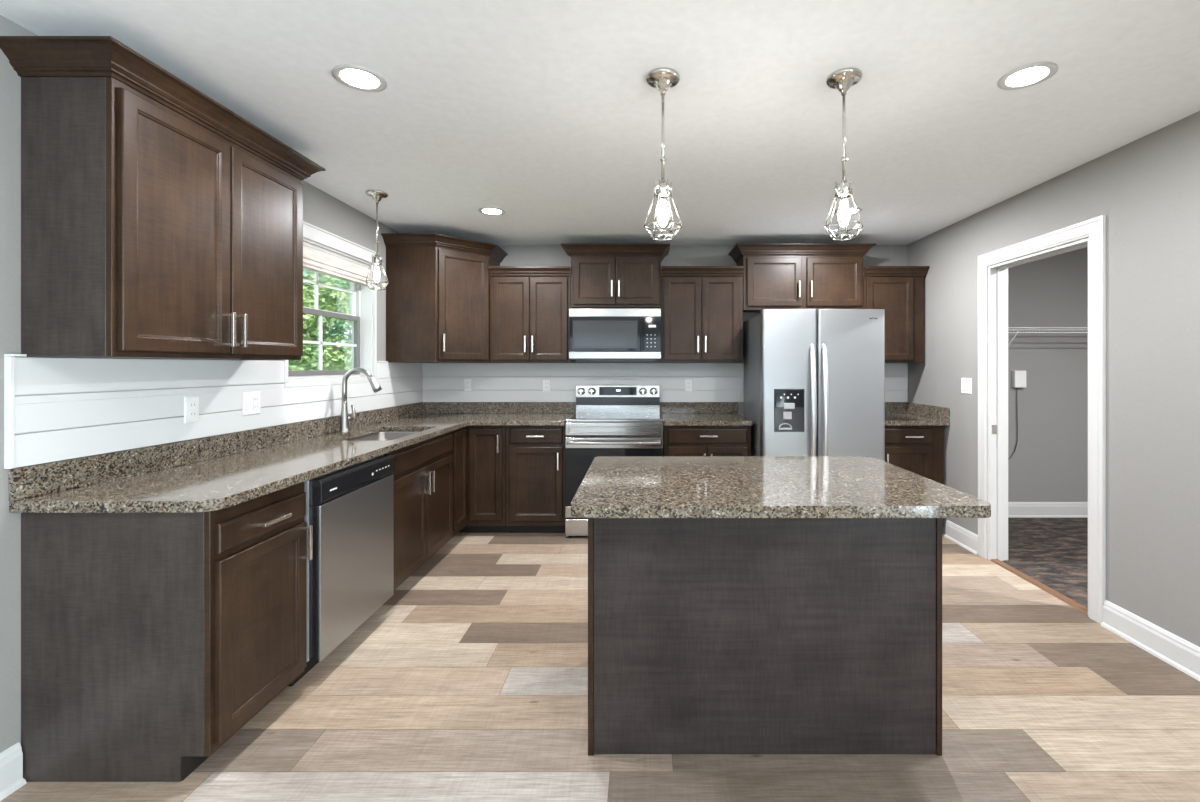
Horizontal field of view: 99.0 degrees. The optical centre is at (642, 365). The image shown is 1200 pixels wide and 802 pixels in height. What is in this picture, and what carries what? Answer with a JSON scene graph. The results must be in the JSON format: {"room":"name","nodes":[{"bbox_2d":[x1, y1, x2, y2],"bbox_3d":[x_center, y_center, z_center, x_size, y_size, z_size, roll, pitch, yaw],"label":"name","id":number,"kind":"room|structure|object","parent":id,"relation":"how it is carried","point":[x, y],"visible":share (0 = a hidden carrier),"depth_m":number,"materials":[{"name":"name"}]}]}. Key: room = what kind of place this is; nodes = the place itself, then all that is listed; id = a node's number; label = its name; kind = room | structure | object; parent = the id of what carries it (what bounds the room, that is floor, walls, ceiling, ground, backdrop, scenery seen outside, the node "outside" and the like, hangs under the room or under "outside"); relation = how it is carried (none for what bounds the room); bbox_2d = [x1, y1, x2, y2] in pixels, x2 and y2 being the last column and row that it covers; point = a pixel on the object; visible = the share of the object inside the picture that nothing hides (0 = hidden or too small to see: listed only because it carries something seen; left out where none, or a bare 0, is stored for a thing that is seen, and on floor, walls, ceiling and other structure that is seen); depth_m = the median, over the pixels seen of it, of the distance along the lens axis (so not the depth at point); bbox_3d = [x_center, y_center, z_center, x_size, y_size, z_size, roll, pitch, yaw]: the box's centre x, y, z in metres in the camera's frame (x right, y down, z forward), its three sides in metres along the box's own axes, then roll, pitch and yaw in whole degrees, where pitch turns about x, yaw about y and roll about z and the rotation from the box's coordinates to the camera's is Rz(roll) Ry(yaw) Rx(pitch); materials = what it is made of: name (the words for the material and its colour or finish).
{"room":"kitchen","nodes":[
{"label":"kitchen","id":0,"kind":"room"},
{"bbox_2d":[0,15,418,752],"bbox_3d":[-2.080,0.172,0.418,0.140,2.540,8.437,0,0,0],"label":"wall","id":1,"kind":"structure","parent":0,"point":[322,210],"depth_m":1.63,"materials":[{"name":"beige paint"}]},
{"bbox_2d":[0,743,25,800],"bbox_3d":[-1.996,1.276,-1.079,0.028,0.132,5.443,0,0,0],"label":"baseboard","id":2,"kind":"structure","parent":1,"relation":"attached to","point":[11,759],"depth_m":1.61,"materials":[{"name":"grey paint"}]},
{"bbox_2d":[0,36,325,359],"bbox_3d":[-1.823,-0.523,2.106,0.369,0.986,1.065,0,0,0],"label":"upper cabinet","id":3,"kind":"object","parent":1,"relation":"attached to","point":[158,220],"visible":1,"depth_m":1.75,"materials":[{"name":"brown wood"}]},
{"bbox_2d":[184,396,198,423],"bbox_3d":[-1.989,0.192,2.255,0.008,0.116,0.072,0,0,0],"label":"power outlet","id":4,"kind":"object","parent":1,"relation":"attached to","point":[191,403],"visible":1,"depth_m":2.25,"materials":[{"name":"white plastic"}]},
{"bbox_2d":[189,402,195,407],"bbox_3d":[-1.987,0.172,2.255,0.002,0.028,0.032,0,0,0],"label":"receptacle","id":5,"kind":"object","parent":4,"relation":"attached to","point":[191,404],"depth_m":2.25,"materials":[{"name":"grey plastic"}]},
{"bbox_2d":[189,411,195,416],"bbox_3d":[-1.987,0.212,2.255,0.002,0.028,0.032,0,0,0],"label":"receptacle","id":6,"kind":"object","parent":4,"relation":"attached to","point":[191,413],"depth_m":2.25,"materials":[{"name":"grey plastic"}]},
{"bbox_2d":[4,354,422,468],"bbox_3d":[-1.997,0.143,3.121,0.026,0.362,3.030,0,0,0],"label":"backsplash","id":7,"kind":"structure","parent":1,"relation":"attached to","point":[56,409],"depth_m":2.05,"materials":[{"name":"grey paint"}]},
{"bbox_2d":[242,391,259,415],"bbox_3d":[-1.988,0.190,2.600,0.010,0.116,0.118,0,0,0],"label":"light switch","id":8,"kind":"object","parent":1,"relation":"attached to","point":[250,401],"visible":1,"depth_m":2.59,"materials":[{"name":"white plastic"}]},
{"bbox_2d":[282,221,378,387],"bbox_3d":[-2.067,-0.363,3.337,0.165,0.970,0.995,0,0,0],"label":"window","id":9,"kind":"structure","parent":1,"relation":"in","point":[340,316],"depth_m":3.47,"materials":[{"name":"grey paint"}]},
{"bbox_2d":[303,241,369,285],"bbox_3d":[-2.053,-0.668,3.337,0.065,0.156,0.893,0,0,0],"label":"roman shade","id":10,"kind":"object","parent":9,"relation":"attached to","point":[317,259],"visible":0.59,"depth_m":3.35,"materials":[{"name":"white fabric"}]},
{"bbox_2d":[0,0,1199,244],"bbox_3d":[1.173,-1.148,0.408,6.646,0.100,8.697,0,0,0],"label":"ceiling","id":11,"kind":"structure","parent":0,"point":[546,114],"depth_m":2.08,"materials":[{"name":"paint"}]},
{"bbox_2d":[332,64,386,91],"bbox_3d":[-1.080,-1.094,1.950,0.184,0.006,0.184,0,0,0],"label":"recessed light","id":12,"kind":"object","parent":11,"relation":"in","point":[360,78],"visible":1,"depth_m":1.94,"materials":[{"name":"grey paint"}]},
{"bbox_2d":[365,190,388,289],"bbox_3d":[-1.688,-0.792,3.243,0.148,0.611,0.130,0,0,0],"label":"pendant light","id":13,"kind":"object","parent":11,"relation":"hanging from","point":[377,195],"visible":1,"depth_m":3.23,"materials":[{"name":"silver metal"}]},
{"bbox_2d":[372,255,381,264],"bbox_3d":[-1.688,-0.675,3.243,0.060,0.060,0.060,0,0,0],"label":"socket","id":14,"kind":"object","parent":13,"relation":"attached to","point":[376,260],"depth_m":3.22,"materials":[{"name":"silver metal"}]},
{"bbox_2d":[478,207,504,214],"bbox_3d":[-1.070,-1.094,3.620,0.184,0.006,0.184,0,0,0],"label":"recessed light","id":15,"kind":"object","parent":11,"relation":"in","point":[485,210],"visible":1,"depth_m":3.61,"materials":[{"name":"white"}]},
{"bbox_2d":[644,68,681,240],"bbox_3d":[0.076,-0.792,1.943,0.148,0.611,0.130,0,0,0],"label":"pendant light","id":16,"kind":"object","parent":11,"relation":"hanging from","point":[662,79],"visible":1,"depth_m":1.93,"materials":[{"name":"silver metal"}]},
{"bbox_2d":[655,180,670,198],"bbox_3d":[0.076,-0.675,1.943,0.060,0.060,0.060,0,0,0],"label":"socket","id":17,"kind":"object","parent":16,"relation":"attached to","point":[663,188],"depth_m":1.92,"materials":[{"name":"silver metal"}]},
{"bbox_2d":[824,68,862,240],"bbox_3d":[0.764,-0.792,1.943,0.148,0.611,0.130,0,0,0],"label":"pendant light","id":18,"kind":"object","parent":11,"relation":"hanging from","point":[843,79],"visible":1,"depth_m":1.93,"materials":[{"name":"silver metal"}]},
{"bbox_2d":[836,180,851,198],"bbox_3d":[0.764,-0.675,1.943,0.060,0.060,0.060,0,0,0],"label":"socket","id":19,"kind":"object","parent":18,"relation":"attached to","point":[843,189],"depth_m":1.92,"materials":[{"name":"silver metal"}]},
{"bbox_2d":[834,207,861,214],"bbox_3d":[1.454,-1.094,3.620,0.184,0.006,0.184,0,0,0],"label":"recessed light","id":20,"kind":"object","parent":11,"relation":"in","point":[853,209],"visible":0.61,"depth_m":3.60,"materials":[{"name":"white plastic"}]},
{"bbox_2d":[997,62,1057,89],"bbox_3d":[1.454,-1.094,1.935,0.184,0.006,0.184,0,0,0],"label":"recessed light","id":21,"kind":"object","parent":11,"relation":"in","point":[1029,75],"visible":1,"depth_m":1.93,"materials":[{"name":"grey paint"}]},
{"bbox_2d":[0,518,1199,801],"bbox_3d":[1.168,1.391,0.394,6.656,0.101,8.687,0,0,0],"label":"floor","id":22,"kind":"structure","parent":0,"point":[469,683],"depth_m":1.96,"materials":[{"name":"brown wood"}]},
{"bbox_2d":[21,482,312,781],"bbox_3d":[-1.673,0.904,1.879,0.668,0.876,0.462,0,0,0],"label":"base cabinet","id":23,"kind":"object","parent":22,"relation":"on","point":[149,641],"visible":0.96,"depth_m":1.65,"materials":[{"name":"brown wood"}]},
{"bbox_2d":[9,402,575,512],"bbox_3d":[-1.310,0.396,3.126,1.397,0.139,3.018,0,0,0],"label":"countertop","id":24,"kind":"structure","parent":23,"relation":"on","point":[218,472],"depth_m":2.14,"materials":[{"name":"stone"}]},
{"bbox_2d":[339,368,381,432],"bbox_3d":[-1.825,0.219,3.311,0.273,0.418,0.088,0,0,0],"label":"faucet","id":25,"kind":"object","parent":24,"relation":"on","point":[344,417],"visible":1,"depth_m":3.29,"materials":[{"name":"silver metal"}]},
{"bbox_2d":[344,432,416,440],"bbox_3d":[-1.660,0.558,3.275,0.434,0.187,0.714,0,0,0],"label":"sink","id":26,"kind":"object","parent":24,"relation":"in","point":[378,436],"visible":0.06,"depth_m":3.60,"materials":[{"name":"silver metal"}]},
{"bbox_2d":[288,454,394,685],"bbox_3d":[-1.659,0.906,2.442,0.639,0.872,0.648,0,0,0],"label":"dishwasher","id":27,"kind":"object","parent":22,"relation":"on","point":[350,510],"visible":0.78,"depth_m":2.32,"materials":[{"name":"silver metal"}]},
{"bbox_2d":[387,432,452,589],"bbox_3d":[-1.673,0.904,3.257,0.668,0.876,0.935,0,0,0],"label":"base cabinet","id":28,"kind":"object","parent":22,"relation":"on","point":[423,474],"visible":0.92,"depth_m":3.20,"materials":[{"name":"brown wood"}]},
{"bbox_2d":[451,426,508,538],"bbox_3d":[-1.546,0.904,4.181,0.924,0.876,0.908,0,0,0],"label":"base cabinet","id":29,"kind":"object","parent":22,"relation":"on","point":[479,452],"visible":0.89,"depth_m":4.01,"materials":[{"name":"brown wood"}]},
{"bbox_2d":[506,426,565,532],"bbox_3d":[-0.847,0.904,4.300,0.470,0.876,0.668,0,0,0],"label":"base cabinet","id":30,"kind":"object","parent":22,"relation":"on","point":[535,455],"visible":0.91,"depth_m":4.01,"materials":[{"name":"brown wood"}]},
{"bbox_2d":[565,385,662,536],"bbox_3d":[-0.225,0.756,4.257,0.760,1.172,0.714,0,0,0],"label":"range","id":31,"kind":"object","parent":22,"relation":"on","point":[608,420],"visible":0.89,"depth_m":3.97,"materials":[{"name":"grey metal"}]},
{"bbox_2d":[566,413,662,421],"bbox_3d":[-0.225,0.427,4.279,0.760,0.018,0.560,0,0,0],"label":"cooktop","id":32,"kind":"object","parent":31,"relation":"in","point":[576,417],"depth_m":4.13,"materials":[{"name":"silver glass"}]},
{"bbox_2d":[662,425,750,455],"bbox_3d":[0.507,0.904,4.300,0.690,0.876,0.668,0,0,0],"label":"base cabinet","id":33,"kind":"object","parent":22,"relation":"on","point":[677,440],"visible":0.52,"depth_m":4.00,"materials":[{"name":"brown wood"}]},
{"bbox_2d":[661,402,752,425],"bbox_3d":[0.508,0.396,4.310,0.696,0.139,0.650,0,0,0],"label":"countertop","id":34,"kind":"structure","parent":33,"relation":"on","point":[672,413],"depth_m":4.51,"materials":[{"name":"stone"}]},
{"bbox_2d":[588,518,941,755],"bbox_3d":[0.420,0.904,2.095,1.221,0.876,0.673,0,0,0],"label":"kitchen island","id":35,"kind":"object","parent":22,"relation":"on","point":[706,635],"visible":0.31,"depth_m":1.76,"materials":[{"name":"brown wood"}]},
{"bbox_2d":[571,456,990,517],"bbox_3d":[0.430,0.447,1.992,1.312,0.038,0.857,0,0,0],"label":"island countertop","id":36,"kind":"structure","parent":35,"relation":"on","point":[612,486],"depth_m":1.77,"materials":[{"name":"stone"}]},
{"bbox_2d":[744,309,884,460],"bbox_3d":[1.345,0.450,4.127,0.911,1.744,0.821,0,0,0],"label":"refrigerator","id":37,"kind":"object","parent":22,"relation":"on","point":[814,380],"visible":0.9,"depth_m":3.79,"materials":[{"name":"grey metal"}]},
{"bbox_2d":[885,426,943,525],"bbox_3d":[2.114,0.904,4.300,0.508,0.876,0.668,0,0,0],"label":"base cabinet","id":38,"kind":"object","parent":22,"relation":"on","point":[919,450],"visible":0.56,"depth_m":4.01,"materials":[{"name":"brown wood"}]},
{"bbox_2d":[885,402,949,425],"bbox_3d":[2.124,0.396,4.310,0.539,0.139,0.650,0,0,0],"label":"countertop","id":39,"kind":"structure","parent":38,"relation":"on","point":[896,413],"depth_m":4.19,"materials":[{"name":"stone"}]},
{"bbox_2d":[422,245,906,415],"bbox_3d":[0.185,0.172,4.697,4.671,2.540,0.120,0,0,0],"label":"wall","id":40,"kind":"structure","parent":0,"point":[518,255],"depth_m":4.64,"materials":[{"name":"beige paint"}]},
{"bbox_2d":[381,233,507,362],"bbox_3d":[-1.615,-0.523,4.275,0.785,0.986,0.720,0,0,0],"label":"upper cabinet","id":41,"kind":"object","parent":40,"relation":"attached to","point":[438,287],"visible":0.99,"depth_m":3.99,"materials":[{"name":"brown wood"}]},
{"bbox_2d":[464,379,471,390],"bbox_3d":[-1.585,0.172,4.616,0.072,0.116,0.008,0,0,0],"label":"power outlet","id":42,"kind":"object","parent":40,"relation":"attached to","point":[467,382],"visible":1,"depth_m":4.62,"materials":[{"name":"white plastic"}]},
{"bbox_2d":[488,266,574,362],"bbox_3d":[-0.952,-0.433,4.446,0.680,0.806,0.376,0,0,0],"label":"upper cabinet","id":43,"kind":"object","parent":40,"relation":"attached to","point":[530,305],"visible":0.98,"depth_m":4.30,"materials":[{"name":"brown wood"}]},
{"bbox_2d":[543,379,550,391],"bbox_3d":[-0.872,0.177,4.616,0.072,0.116,0.008,0,0,0],"label":"power outlet","id":44,"kind":"object","parent":40,"relation":"attached to","point":[546,382],"visible":1,"depth_m":4.62,"materials":[{"name":"white plastic"}]},
{"bbox_2d":[560,244,669,307],"bbox_3d":[-0.229,-0.756,4.438,0.912,0.520,0.394,0,0,0],"label":"upper cabinet","id":45,"kind":"object","parent":40,"relation":"attached to","point":[602,275],"visible":0.98,"depth_m":4.30,"materials":[{"name":"brown wood"}]},
{"bbox_2d":[569,308,660,360],"bbox_3d":[-0.230,-0.259,4.404,0.758,0.430,0.430,0,0,0],"label":"microwave","id":46,"kind":"object","parent":45,"relation":"attached to","point":[595,334],"visible":1,"depth_m":4.20,"materials":[{"name":"grey metal"}]},
{"bbox_2d":[423,363,907,401],"bbox_3d":[0.200,0.208,4.629,4.388,0.468,0.016,0,0,0],"label":"backsplash","id":47,"kind":"structure","parent":40,"relation":"attached to","point":[442,382],"depth_m":4.62,"materials":[{"name":"grey paint"}]},
{"bbox_2d":[685,379,692,391],"bbox_3d":[0.415,0.177,4.616,0.072,0.116,0.008,0,0,0],"label":"power outlet","id":48,"kind":"object","parent":40,"relation":"attached to","point":[688,382],"visible":1,"depth_m":4.62,"materials":[{"name":"white plastic"}]},
{"bbox_2d":[661,402,737,412],"bbox_3d":[0.508,0.377,4.625,0.696,0.102,0.020,0,0,0],"label":"backsplash","id":49,"kind":"structure","parent":40,"relation":"attached to","point":[666,407],"depth_m":4.61,"materials":[{"name":"stone"}]},
{"bbox_2d":[660,266,743,362],"bbox_3d":[0.499,-0.433,4.446,0.690,0.806,0.376,0,0,0],"label":"upper cabinet","id":50,"kind":"object","parent":40,"relation":"attached to","point":[702,306],"visible":1,"depth_m":4.30,"materials":[{"name":"brown wood"}]},
{"bbox_2d":[728,244,875,312],"bbox_3d":[1.355,-0.745,4.438,1.164,0.543,0.394,0,0,0],"label":"upper cabinet","id":51,"kind":"object","parent":40,"relation":"attached to","point":[775,276],"visible":0.95,"depth_m":4.30,"materials":[{"name":"brown wood"}]},
{"bbox_2d":[863,266,929,362],"bbox_3d":[2.140,-0.433,4.447,0.548,0.806,0.376,0,0,0],"label":"upper cabinet","id":52,"kind":"object","parent":40,"relation":"attached to","point":[898,290],"visible":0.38,"depth_m":4.30,"materials":[{"name":"brown wood"}]},
{"bbox_2d":[1008,247,1087,501],"bbox_3d":[3.433,0.172,4.600,1.825,2.540,0.100,0,0,0],"label":"wall","id":53,"kind":"structure","parent":0,"point":[1049,461],"depth_m":4.55,"materials":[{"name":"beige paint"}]},
{"bbox_2d":[1008,371,1025,459],"bbox_3d":[3.256,0.450,4.527,0.252,0.818,0.045,0,0,0],"label":"utility box","id":54,"kind":"object","parent":53,"relation":"attached to","point":[1018,377],"visible":0.87,"depth_m":4.50,"materials":[{"name":"white plastic"}]},
{"bbox_2d":[1008,502,1087,517],"bbox_3d":[3.433,1.276,4.536,1.825,0.132,0.028,0,0,0],"label":"baseboard","id":55,"kind":"structure","parent":53,"relation":"attached to","point":[1015,509],"depth_m":4.53,"materials":[{"name":"grey paint"}]},
{"bbox_2d":[1008,327,1087,345],"bbox_3d":[3.431,-0.168,4.395,1.810,0.306,0.308,0,0,0],"label":"wire shelf","id":56,"kind":"object","parent":53,"relation":"attached to","point":[1018,329],"visible":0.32,"depth_m":4.34,"materials":[{"name":"white metal"}]},
{"bbox_2d":[907,111,1199,646],"bbox_3d":[2.458,0.172,0.418,0.125,2.540,8.437,0,0,0],"label":"wall","id":57,"kind":"structure","parent":0,"point":[1147,188],"depth_m":2.50,"materials":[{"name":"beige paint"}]},
{"bbox_2d":[944,520,977,554],"bbox_3d":[2.382,1.276,3.828,0.028,0.132,0.385,0,0,0],"label":"baseboard","id":58,"kind":"structure","parent":57,"relation":"attached to","point":[959,535],"depth_m":3.81,"materials":[{"name":"grey paint"}]},
{"bbox_2d":[961,378,971,393],"bbox_3d":[2.390,0.147,3.782,0.010,0.116,0.118,0,0,0],"label":"light switch","id":59,"kind":"object","parent":57,"relation":"attached to","point":[966,383],"visible":1,"depth_m":3.77,"materials":[{"name":"white plastic"}]},
{"bbox_2d":[978,215,1105,623],"bbox_3d":[2.450,0.281,3.140,0.143,2.123,0.986,0,0,0],"label":"door frame","id":60,"kind":"structure","parent":57,"relation":"in","point":[993,266],"depth_m":3.27,"materials":[{"name":"grey paint"}]},
{"bbox_2d":[1101,600,1199,680],"bbox_3d":[2.382,1.276,0.777,0.028,0.132,3.735,0,0,0],"label":"baseboard","id":61,"kind":"structure","parent":57,"relation":"attached to","point":[1174,650],"depth_m":2.38,"materials":[{"name":"grey paint"}]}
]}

